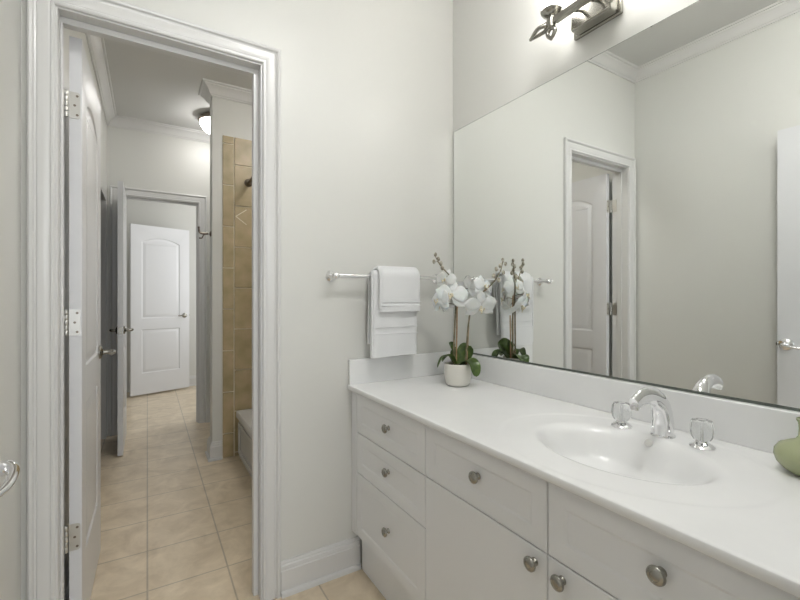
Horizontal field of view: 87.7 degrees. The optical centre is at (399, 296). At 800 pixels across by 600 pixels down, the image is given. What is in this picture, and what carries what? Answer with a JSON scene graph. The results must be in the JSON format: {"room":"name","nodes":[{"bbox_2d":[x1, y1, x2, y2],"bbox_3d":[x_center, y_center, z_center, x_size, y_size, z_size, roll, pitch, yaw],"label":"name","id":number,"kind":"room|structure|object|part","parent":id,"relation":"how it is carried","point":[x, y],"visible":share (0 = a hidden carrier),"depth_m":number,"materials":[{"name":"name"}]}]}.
{"room":"bathroom","nodes":[
{"label":"bathroom","id":0,"kind":"room"},
{"bbox_2d":[0,0,106,599],"bbox_3d":[-1.483,-0.205,1.738,0.132,2.830,4.310,0,0,-31],"label":"wall","id":1,"kind":"structure","parent":0,"point":[10,10],"depth_m":1.22,"materials":[{"name":"white paint"}]},
{"bbox_2d":[64,539,68,599],"bbox_3d":[-1.552,1.143,2.009,0.031,0.133,1.355,0,0,-31],"label":"baseboard","id":2,"kind":"structure","parent":1,"relation":"attached to","point":[66,556],"depth_m":1.70,"materials":[{"name":"white paint"}]},
{"bbox_2d":[64,36,115,599],"bbox_3d":[-1.272,0.148,1.698,0.160,2.108,0.662,0,0,-31],"label":"door","id":3,"kind":"structure","parent":1,"relation":"in","point":[86,351],"depth_m":1.54,"materials":[{"name":"white paint"}]},
{"bbox_3d":[-1.334,0.257,1.909,0.053,0.022,0.112,0,0,-31],"label":"lever","id":4,"kind":"part","parent":3,"relation":"part of","materials":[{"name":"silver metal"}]},
{"bbox_2d":[109,181,133,455],"bbox_3d":[-2.261,0.165,3.400,0.160,2.075,0.610,0,0,-31],"label":"door","id":5,"kind":"structure","parent":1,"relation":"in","point":[121,329],"depth_m":3.15,"materials":[{"name":"white paint"}]},
{"bbox_2d":[85,34,251,142],"bbox_3d":[-1.165,-1.528,2.934,1.652,0.084,2.595,0,0,-31],"label":"trim","id":6,"kind":"structure","parent":1,"relation":"attached to","point":[209,88],"depth_m":3.17,"materials":[{"name":"white paint"}]},
{"bbox_2d":[107,126,209,435],"bbox_3d":[-1.869,-0.180,4.094,1.852,2.780,0.120,0,0,-31],"label":"wall","id":7,"kind":"structure","parent":0,"point":[141,160],"depth_m":3.82,"materials":[{"name":"white paint"}]},
{"bbox_2d":[109,185,206,435],"bbox_3d":[-2.229,0.122,3.876,0.772,2.176,0.163,0,0,-31],"label":"door frame","id":8,"kind":"structure","parent":7,"relation":"attached to","point":[200,202],"depth_m":3.79,"materials":[{"name":"white paint"}]},
{"bbox_2d":[207,408,209,422],"bbox_3d":[-1.506,1.143,4.226,0.830,0.133,0.031,0,0,-31],"label":"baseboard","id":9,"kind":"structure","parent":7,"relation":"attached to","point":[208,409],"depth_m":4.01,"materials":[{"name":"white paint"}]},
{"bbox_2d":[126,199,195,381],"bbox_3d":[-3.304,-0.180,5.446,3.800,2.780,0.100,0,0,-31],"label":"wall","id":10,"kind":"structure","parent":0,"point":[158,214],"depth_m":5.53,"materials":[{"name":"white paint"}]},
{"bbox_2d":[130,223,189,395],"bbox_3d":[-2.977,0.158,5.218,0.103,2.060,0.695,0,0,39],"label":"door","id":11,"kind":"structure","parent":10,"relation":"in","point":[159,256],"depth_m":5.20,"materials":[{"name":"white paint"}]},
{"bbox_2d":[126,375,195,391],"bbox_3d":[-3.271,1.143,5.390,3.580,0.133,0.031,0,0,-31],"label":"baseboard","id":12,"kind":"structure","parent":10,"relation":"attached to","point":[192,379],"depth_m":5.65,"materials":[{"name":"white paint"}]},
{"bbox_2d":[104,39,251,130],"bbox_3d":[-1.183,-1.610,2.964,1.892,0.080,2.764,0,0,-31],"label":"ceiling","id":13,"kind":"structure","parent":0,"point":[148,85],"depth_m":3.07,"materials":[{"name":"white paint"}]},
{"bbox_2d":[198,111,209,133],"bbox_3d":[-1.600,-1.481,3.649,0.309,0.176,0.309,0,0,-31],"label":"ceiling light","id":14,"kind":"object","parent":13,"relation":"attached to","point":[204,118],"visible":0.26,"depth_m":3.54,"materials":[{"name":"white glass"}]},
{"bbox_2d":[210,96,251,441],"bbox_3d":[-1.026,-0.180,3.390,0.940,2.780,0.140,0,0,-31],"label":"wall","id":15,"kind":"structure","parent":0,"point":[230,118],"depth_m":3.11,"materials":[{"name":"white paint"}]},
{"bbox_2d":[198,226,210,238],"bbox_3d":[-1.467,-0.478,3.122,0.092,0.094,0.042,0,0,-31],"label":"robe hook","id":16,"kind":"object","parent":15,"relation":"attached to","point":[202,233],"visible":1,"depth_m":3.11,"materials":[{"name":"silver metal"}]},
{"bbox_2d":[205,436,222,461],"bbox_3d":[-1.052,1.143,3.373,0.939,0.133,0.202,0,0,-31],"label":"baseboard","id":17,"kind":"structure","parent":15,"relation":"attached to","point":[214,449],"depth_m":3.09,"materials":[{"name":"white paint"}]},
{"bbox_2d":[222,135,251,457],"bbox_3d":[-0.957,0.000,3.342,0.870,2.420,0.012,0,0,-31],"label":"wall tile","id":18,"kind":"structure","parent":15,"relation":"attached to","point":[236,152],"depth_m":3.16,"materials":[{"name":"tile"}]},
{"bbox_2d":[244,177,251,186],"bbox_3d":[-0.771,-0.875,2.552,0.060,0.060,1.532,0,0,-31],"label":"curtain rod","id":19,"kind":"object","parent":18,"relation":"attached to","point":[248,182],"visible":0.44,"depth_m":3.18,"materials":[{"name":"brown metal"}]},
{"bbox_2d":[21,0,452,599],"bbox_3d":[-0.476,-0.205,1.767,1.884,2.830,0.115,0,0,-31],"label":"wall","id":20,"kind":"structure","parent":0,"point":[367,85],"depth_m":1.82,"materials":[{"name":"white paint"}]},
{"bbox_2d":[27,0,280,599],"bbox_3d":[-0.845,0.107,1.531,0.778,2.206,0.136,0,0,-31],"label":"door frame","id":21,"kind":"structure","parent":20,"relation":"attached to","point":[114,20],"depth_m":1.38,"materials":[{"name":"white paint"}]},
{"bbox_2d":[281,536,360,598],"bbox_3d":[-0.330,1.143,1.770,0.351,0.133,0.031,0,0,-31],"label":"baseboard","id":22,"kind":"structure","parent":20,"relation":"attached to","point":[305,571],"depth_m":1.76,"materials":[{"name":"white paint"}]},
{"bbox_2d":[326,270,436,283],"bbox_3d":[-0.041,-0.090,1.918,0.634,0.048,0.078,0,0,-31],"label":"towel rail","id":23,"kind":"object","parent":20,"relation":"attached to","point":[331,275],"visible":0.62,"depth_m":1.79,"materials":[{"name":"silver metal"}]},
{"bbox_3d":[-0.287,-0.090,1.770,0.052,0.048,0.083,0,0,-23],"label":"rail post","id":24,"kind":"part","parent":23,"relation":"part of","materials":[{"name":"silver metal"}]},
{"bbox_3d":[-0.029,-0.090,1.897,0.552,0.017,0.017,0,0,-31],"label":"rail","id":25,"kind":"part","parent":23,"relation":"part of","materials":[{"name":"silver metal"}]},
{"bbox_2d":[367,270,417,357],"bbox_3d":[-0.029,0.075,1.895,0.248,0.387,0.063,0,0,-31],"label":"bath towel","id":26,"kind":"object","parent":23,"relation":"hanging from","point":[392,333],"visible":0.62,"depth_m":1.85,"materials":[{"name":"white fabric"}]},
{"bbox_2d":[373,266,420,311],"bbox_3d":[-0.019,-0.036,1.901,0.214,0.205,0.102,0,0,-31],"label":"hand towel","id":27,"kind":"object","parent":26,"relation":"on","point":[399,287],"visible":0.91,"depth_m":1.86,"materials":[{"name":"white fabric"}]},
{"bbox_2d":[90,386,385,599],"bbox_3d":[-0.869,1.250,1.432,3.800,0.080,9.550,0,0,-31],"label":"floor","id":28,"kind":"structure","parent":0,"point":[176,524],"depth_m":2.27,"materials":[{"name":"tile"}]},
{"bbox_2d":[236,409,251,477],"bbox_3d":[-0.526,1.036,2.712,0.765,0.343,1.512,0,0,-31],"label":"bathtub","id":29,"kind":"object","parent":28,"relation":"on","point":[244,417],"visible":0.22,"depth_m":2.95,"materials":[{"name":"ceramic"}]},
{"bbox_3d":[-0.840,1.064,2.521,0.010,0.232,1.482,0,0,-31],"label":"apron frame","id":30,"kind":"part","parent":29,"relation":"part of","materials":[{"name":"plastic"}]},
{"bbox_2d":[352,392,799,599],"bbox_3d":[0.433,0.814,1.315,0.598,0.790,1.598,0,0,-31],"label":"vanity cabinet","id":31,"kind":"object","parent":28,"relation":"on","point":[436,516],"visible":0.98,"depth_m":1.12,"materials":[{"name":"white paint"}]},
{"bbox_3d":[-0.054,0.888,1.572,0.026,0.034,0.034,0,0,-31],"label":"knob","id":32,"kind":"part","parent":31,"relation":"part of","materials":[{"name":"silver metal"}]},
{"bbox_3d":[-0.054,0.663,1.572,0.026,0.034,0.034,0,0,-31],"label":"knob","id":33,"kind":"part","parent":31,"relation":"part of","materials":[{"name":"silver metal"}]},
{"bbox_3d":[-0.054,0.498,1.572,0.026,0.034,0.034,0,0,-31],"label":"knob","id":34,"kind":"part","parent":31,"relation":"part of","materials":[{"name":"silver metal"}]},
{"bbox_3d":[-0.044,0.899,1.593,0.019,0.273,0.521,0,0,-31],"label":"drawer","id":35,"kind":"part","parent":31,"relation":"part of","materials":[{"name":"white paint"}]},
{"bbox_3d":[-0.044,0.503,1.593,0.019,0.167,0.521,0,0,-31],"label":"drawer","id":36,"kind":"part","parent":31,"relation":"part of","materials":[{"name":"white paint"}]},
{"bbox_3d":[-0.044,0.674,1.593,0.019,0.170,0.521,0,0,-31],"label":"drawer","id":37,"kind":"part","parent":31,"relation":"part of","materials":[{"name":"white paint"}]},
{"bbox_3d":[0.205,0.496,1.145,0.026,0.034,0.034,0,0,-31],"label":"knob","id":38,"kind":"part","parent":31,"relation":"part of","materials":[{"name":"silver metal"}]},
{"bbox_3d":[0.218,0.503,1.161,0.019,0.167,0.483,0,0,-31],"label":"drawer","id":39,"kind":"part","parent":31,"relation":"part of","materials":[{"name":"white paint"}]},
{"bbox_3d":[0.218,0.812,1.161,0.019,0.446,0.483,0,0,-31],"label":"cabinet door","id":40,"kind":"part","parent":31,"relation":"part of","materials":[{"name":"white paint"}]},
{"bbox_3d":[0.306,0.622,0.972,0.026,0.034,0.034,0,0,-31],"label":"knob","id":41,"kind":"part","parent":31,"relation":"part of","materials":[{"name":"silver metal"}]},
{"bbox_3d":[0.346,0.622,0.907,0.026,0.034,0.034,0,0,-31],"label":"knob","id":42,"kind":"part","parent":31,"relation":"part of","materials":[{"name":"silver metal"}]},
{"bbox_2d":[347,351,799,598],"bbox_3d":[0.434,0.392,1.316,0.593,0.227,1.597,0,0,-31],"label":"countertop","id":43,"kind":"structure","parent":31,"relation":"on","point":[734,504],"depth_m":1.10,"materials":[{"name":"stone"}]},
{"bbox_2d":[431,252,506,386],"bbox_3d":[0.302,0.098,1.845,0.322,0.582,0.174,0,0,0],"label":"potted orchid","id":44,"kind":"object","parent":43,"relation":"on","point":[457,371],"visible":1,"depth_m":1.80,"materials":[{"name":"white plant"}]},
{"bbox_3d":[0.177,0.009,1.831,0.024,0.112,0.130,0,0,-29],"label":"flower","id":45,"kind":"part","parent":44,"relation":"part of","materials":[{"name":"white plant"}]},
{"bbox_3d":[0.202,0.062,1.824,0.099,0.478,0.014,0,0,-15],"label":"stem","id":46,"kind":"part","parent":44,"relation":"part of","materials":[{"name":"white plant"}]},
{"bbox_3d":[0.207,-0.079,1.833,0.107,0.090,0.028,0,0,41],"label":"flower","id":47,"kind":"part","parent":44,"relation":"part of","materials":[{"name":"white plant"}]},
{"bbox_3d":[0.227,-0.016,1.804,0.147,0.120,0.035,0,0,19],"label":"flower","id":48,"kind":"part","parent":44,"relation":"part of","materials":[{"name":"white plant"}]},
{"bbox_3d":[0.255,0.340,1.836,0.119,0.096,0.119,0,0,0],"label":"pot","id":49,"kind":"part","parent":44,"relation":"part of","materials":[{"name":"white ceramic"}]},
{"bbox_3d":[0.252,0.000,1.875,0.115,0.099,0.017,0,0,0],"label":"flower","id":50,"kind":"part","parent":44,"relation":"part of","materials":[{"name":"white plant"}]},
{"bbox_3d":[0.303,-0.047,1.858,0.116,0.094,0.023,0,0,14],"label":"flower","id":51,"kind":"part","parent":44,"relation":"part of","materials":[{"name":"white plant"}]},
{"bbox_3d":[0.345,0.026,1.793,0.146,0.108,0.065,0,0,0],"label":"flower","id":52,"kind":"part","parent":44,"relation":"part of","materials":[{"name":"white plant"}]},
{"bbox_3d":[0.361,-0.048,1.823,0.118,0.098,0.036,0,0,-34],"label":"flower","id":53,"kind":"part","parent":44,"relation":"part of","materials":[{"name":"white plant"}]},
{"bbox_3d":[0.364,0.074,1.815,0.166,0.453,0.017,0,0,15],"label":"stem","id":54,"kind":"part","parent":44,"relation":"part of","materials":[{"name":"white plant"}]},
{"bbox_2d":[611,386,715,450],"bbox_3d":[0.726,0.318,1.168,0.211,0.146,0.200,0,0,14],"label":"faucet","id":55,"kind":"object","parent":43,"relation":"on","point":[702,430],"visible":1,"depth_m":1.14,"materials":[{"name":"silver metal"}]},
{"bbox_3d":[0.668,0.382,1.256,0.057,0.018,0.057,0,0,-31],"label":"handle","id":56,"kind":"part","parent":55,"relation":"part of","materials":[{"name":"silver metal"}]},
{"bbox_3d":[0.668,0.346,1.256,0.054,0.052,0.054,0,0,36],"label":"crystal knob","id":57,"kind":"part","parent":55,"relation":"part of","materials":[{"name":"clear glass"}]},
{"bbox_3d":[0.690,0.318,1.144,0.182,0.146,0.062,0,0,-31],"label":"spout","id":58,"kind":"part","parent":55,"relation":"part of","materials":[{"name":"silver metal"}]},
{"bbox_3d":[0.783,0.346,1.080,0.054,0.052,0.054,0,0,-9],"label":"crystal knob","id":59,"kind":"part","parent":55,"relation":"part of","materials":[{"name":"clear glass"}]},
{"bbox_3d":[0.783,0.382,1.080,0.057,0.018,0.057,0,0,-31],"label":"handle","id":60,"kind":"part","parent":55,"relation":"part of","materials":[{"name":"silver metal"}]},
{"bbox_2d":[773,417,799,475],"bbox_3d":[0.894,0.329,0.907,0.121,0.121,0.121,0,0,-31],"label":"vase","id":61,"kind":"object","parent":43,"relation":"on","point":[786,452],"visible":1,"depth_m":0.91,"materials":[{"name":"green ceramic"}]},
{"bbox_3d":[0.470,0.812,0.746,0.019,0.446,0.484,0,0,-31],"label":"cabinet door","id":62,"kind":"part","parent":31,"relation":"part of","materials":[{"name":"white paint"}]},
{"bbox_3d":[0.455,0.490,0.734,0.026,0.034,0.034,0,0,-31],"label":"knob","id":63,"kind":"part","parent":31,"relation":"part of","materials":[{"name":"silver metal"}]},
{"bbox_3d":[0.470,0.503,0.746,0.019,0.167,0.484,0,0,-31],"label":"drawer","id":64,"kind":"part","parent":31,"relation":"part of","materials":[{"name":"white paint"}]},
{"bbox_2d":[453,0,798,411],"bbox_3d":[0.731,-0.205,1.496,0.100,2.830,1.600,0,0,-31],"label":"wall","id":65,"kind":"structure","parent":0,"point":[495,61],"depth_m":1.81,"materials":[{"name":"white paint"}]},
{"bbox_2d":[529,0,622,41],"bbox_3d":[0.624,-1.015,1.405,0.177,0.202,0.424,0,0,-31],"label":"vanity light","id":66,"kind":"object","parent":65,"relation":"attached to","point":[587,16],"visible":1,"depth_m":1.45,"materials":[{"name":"grey metal"}]},
{"bbox_3d":[0.540,-1.066,1.486,0.116,0.100,0.116,0,0,-31],"label":"lamp shade","id":67,"kind":"part","parent":66,"relation":"part of","materials":[{"name":"white glass"}]},
{"bbox_3d":[0.690,-0.996,1.455,0.014,0.112,0.180,0,0,-31],"label":"wall plate","id":68,"kind":"part","parent":66,"relation":"part of","materials":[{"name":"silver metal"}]},
{"bbox_2d":[454,0,799,411],"bbox_3d":[0.688,-0.284,1.463,0.007,1.123,1.582,0,0,-31],"label":"wall mirror","id":69,"kind":"object","parent":65,"relation":"attached to","point":[640,202],"visible":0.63,"depth_m":1.28,"materials":[{"name":"grey mirror"}]},
{"bbox_2d":[471,354,799,453],"bbox_3d":[0.677,0.334,1.464,0.024,0.112,1.596,0,0,-31],"label":"backsplash","id":70,"kind":"structure","parent":65,"relation":"attached to","point":[755,426],"depth_m":1.26,"materials":[{"name":"stone"}]},
{"bbox_3d":[0.415,-0.205,0.299,1.884,2.830,0.120,0,0,-31],"label":"wall","id":71,"kind":"structure","parent":0,"visible":0},
{"bbox_2d":[0,460,19,496],"bbox_3d":[-0.444,0.149,0.312,0.116,2.105,0.770,0,0,-31],"label":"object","id":72,"kind":"structure","parent":71,"relation":"in","point":[10,469],"depth_m":0.60,"materials":[{"name":"silver metal"}]}
]}

